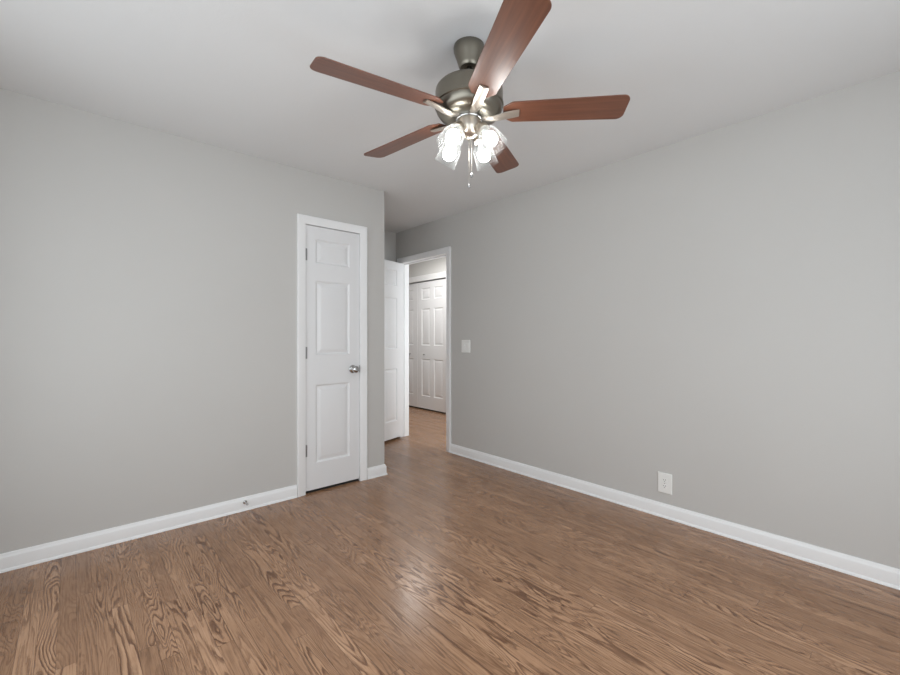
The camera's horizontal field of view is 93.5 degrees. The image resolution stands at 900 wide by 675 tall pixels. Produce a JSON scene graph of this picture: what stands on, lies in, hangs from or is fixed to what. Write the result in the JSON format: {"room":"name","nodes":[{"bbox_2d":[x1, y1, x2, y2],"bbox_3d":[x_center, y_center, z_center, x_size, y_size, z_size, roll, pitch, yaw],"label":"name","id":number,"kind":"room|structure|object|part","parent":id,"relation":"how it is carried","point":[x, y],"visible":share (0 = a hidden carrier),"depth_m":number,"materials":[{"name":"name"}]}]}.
{"room":"empty bedroom","nodes":[
{"label":"empty bedroom","id":0,"kind":"room"},
{"bbox_2d":[0,88,383,553],"bbox_3d":[-1.607,-0.038,2.775,2.701,2.430,0.105,0,0,-42],"label":"wall","id":1,"kind":"structure","parent":0,"point":[148,277],"depth_m":2.50,"materials":[{"name":"grey paint"}]},
{"bbox_2d":[0,464,387,572],"bbox_3d":[-1.897,1.132,3.194,2.616,0.090,1.156,0,0,-42],"label":"baseboard","id":2,"kind":"structure","parent":1,"relation":"attached to","point":[41,553],"depth_m":2.49,"materials":[{"name":"white paint"}]},
{"bbox_2d":[297,214,366,496],"bbox_3d":[-0.949,0.132,3.362,0.585,2.091,0.143,0,0,-42],"label":"door frame","id":3,"kind":"structure","parent":1,"relation":"attached to","point":[302,220],"depth_m":3.16,"materials":[{"name":"white paint"}]},
{"bbox_2d":[306,225,359,490],"bbox_3d":[-0.908,0.155,3.312,0.470,2.004,0.102,0,0,-42],"label":"door","id":4,"kind":"structure","parent":1,"relation":"in","point":[332,256],"depth_m":3.32,"materials":[{"name":"white paint"}]},
{"bbox_3d":[-0.769,0.256,3.412,0.066,0.066,0.067,0,0,-42],"label":"knob","id":5,"kind":"part","parent":4,"relation":"part of","materials":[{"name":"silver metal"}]},
{"bbox_2d":[384,231,395,261],"bbox_3d":[-1.764,-0.038,4.157,2.895,2.430,0.105,0,0,-42],"label":"wall","id":6,"kind":"structure","parent":0,"point":[389,237],"depth_m":5.03,"materials":[{"name":"grey paint"}]},
{"bbox_2d":[409,257,445,277],"bbox_3d":[-0.191,-0.038,6.660,0.105,2.430,5.800,0,0,-42],"label":"wall","id":7,"kind":"structure","parent":0,"point":[438,265],"depth_m":6.77,"materials":[{"name":"paint"}]},
{"bbox_2d":[409,283,417,406],"bbox_3d":[-0.790,0.126,7.305,0.063,2.054,0.758,0,0,-42],"label":"door","id":8,"kind":"structure","parent":7,"relation":"in","point":[413,288],"depth_m":7.10,"materials":[{"name":"white paint"}]},
{"bbox_2d":[409,271,445,283],"bbox_3d":[-0.530,0.086,7.027,0.124,2.181,1.692,0,0,-42],"label":"door frame","id":9,"kind":"structure","parent":7,"relation":"attached to","point":[441,275],"depth_m":6.76,"materials":[{"name":"white paint"}]},
{"bbox_2d":[418,279,445,412],"bbox_3d":[-0.284,0.126,6.737,0.063,2.054,0.758,0,0,-42],"label":"door","id":10,"kind":"structure","parent":7,"relation":"in","point":[431,294],"depth_m":6.72,"materials":[{"name":"white paint"}]},
{"bbox_2d":[0,405,899,674],"bbox_3d":[-0.875,1.214,4.162,5.640,0.086,8.830,0,0,-42],"label":"floor","id":11,"kind":"structure","parent":0,"point":[444,562],"depth_m":1.93,"materials":[{"name":"brown wood"}]},
{"bbox_2d":[0,0,899,232],"bbox_3d":[-0.875,-1.293,4.162,5.640,0.080,8.830,0,0,-42],"label":"ceiling","id":12,"kind":"structure","parent":0,"point":[234,75],"depth_m":1.96,"materials":[{"name":"white paint"}]},
{"bbox_2d":[310,0,629,187],"bbox_3d":[0.047,-0.946,1.832,1.270,0.615,1.261,0,0,-42],"label":"ceiling fan","id":13,"kind":"object","parent":12,"relation":"hanging from","point":[468,100],"visible":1,"depth_m":1.73,"materials":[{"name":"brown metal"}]},
{"bbox_3d":[-0.262,-0.965,1.615,0.514,0.006,0.136,0,12,-31],"label":"blade","id":14,"kind":"part","parent":13,"relation":"part of","materials":[{"name":"brown wood"}]},
{"bbox_3d":[-0.223,-0.965,2.088,0.514,0.006,0.136,0,12,41],"label":"blade","id":15,"kind":"part","parent":13,"relation":"part of","materials":[{"name":"brown wood"}]},
{"bbox_3d":[-0.005,-0.820,1.897,0.058,0.054,0.058,0,36,-50],"label":"light bulb","id":16,"kind":"part","parent":13,"relation":"part of","materials":[{"name":"white glass"}]},
{"bbox_3d":[0.009,-0.820,1.738,0.058,0.054,0.058,0,-36,40],"label":"light bulb","id":17,"kind":"part","parent":13,"relation":"part of","materials":[{"name":"white glass"}]},
{"bbox_2d":[452,121,464,134],"bbox_3d":[0.039,-0.883,1.773,0.053,0.042,0.053,0,-36,40],"label":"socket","id":18,"kind":"object","parent":13,"relation":"attached to","point":[459,125],"depth_m":1.75,"materials":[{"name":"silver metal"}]},
{"bbox_3d":[0.092,-0.791,1.805,0.002,0.171,0.002,0,0,-12],"label":"pull chain","id":19,"kind":"part","parent":13,"relation":"part of","materials":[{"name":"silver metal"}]},
{"bbox_2d":[473,135,482,145],"bbox_3d":[0.125,-0.883,1.876,0.053,0.042,0.053,0,36,40],"label":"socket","id":20,"kind":"object","parent":13,"relation":"attached to","point":[478,140],"depth_m":1.86,"materials":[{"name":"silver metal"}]},
{"bbox_2d":[477,122,488,135],"bbox_3d":[0.134,-0.883,1.782,0.053,0.042,0.053,0,-36,-50],"label":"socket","id":21,"kind":"object","parent":13,"relation":"attached to","point":[482,127],"depth_m":1.76,"materials":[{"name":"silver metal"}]},
{"bbox_3d":[0.155,-0.820,1.911,0.058,0.054,0.058,0,36,40],"label":"light bulb","id":22,"kind":"part","parent":13,"relation":"part of","materials":[{"name":"white glass"}]},
{"bbox_3d":[0.169,-0.820,1.752,0.058,0.054,0.058,0,-36,-50],"label":"light bulb","id":23,"kind":"part","parent":13,"relation":"part of","materials":[{"name":"white glass"}]},
{"bbox_3d":[0.238,-0.965,2.196,0.136,0.006,0.514,-13,-5,22],"label":"blade","id":24,"kind":"part","parent":13,"relation":"part of","materials":[{"name":"brown wood"}]},
{"bbox_3d":[0.175,-0.965,1.433,0.136,0.006,0.514,12,-3,-13],"label":"blade","id":25,"kind":"part","parent":13,"relation":"part of","materials":[{"name":"brown wood"}]},
{"bbox_3d":[0.484,-0.965,1.792,0.514,0.006,0.136,0,-12,5],"label":"blade","id":26,"kind":"part","parent":13,"relation":"part of","materials":[{"name":"brown wood"}]},
{"bbox_2d":[396,70,899,568],"bbox_3d":[-0.218,-0.038,4.677,0.105,2.430,8.725,0,0,-42],"label":"wall","id":27,"kind":"structure","parent":0,"point":[717,311],"depth_m":2.57,"materials":[{"name":"grey paint"}]},
{"bbox_2d":[384,259,402,440],"bbox_3d":[-0.773,0.141,4.639,0.169,2.015,0.829,0,0,31],"label":"door","id":28,"kind":"structure","parent":27,"relation":"in","point":[393,271],"depth_m":4.82,"materials":[{"name":"white paint"}]},
{"bbox_2d":[397,246,450,451],"bbox_3d":[-0.266,0.120,4.730,0.143,2.113,0.948,0,0,-42],"label":"door frame","id":29,"kind":"structure","parent":27,"relation":"attached to","point":[446,251],"depth_m":4.69,"materials":[{"name":"white paint"}]},
{"bbox_2d":[462,340,469,352],"bbox_3d":[0.154,0.087,4.172,0.010,0.124,0.122,0,0,-42],"label":"light switch","id":30,"kind":"object","parent":27,"relation":"attached to","point":[465,343],"visible":1,"depth_m":4.17,"materials":[{"name":"white plastic"}]},
{"bbox_2d":[658,471,671,494],"bbox_3d":[1.405,0.953,2.768,0.010,0.132,0.089,0,0,-42],"label":"power outlet","id":31,"kind":"object","parent":27,"relation":"attached to","point":[664,479],"visible":1,"depth_m":2.76,"materials":[{"name":"white plastic"}]},
{"bbox_2d":[450,444,899,589],"bbox_3d":[1.286,1.132,2.894,0.020,0.090,3.851,0,0,-42],"label":"baseboard","id":32,"kind":"structure","parent":27,"relation":"attached to","point":[868,570],"depth_m":2.54,"materials":[{"name":"white paint"}]}
]}

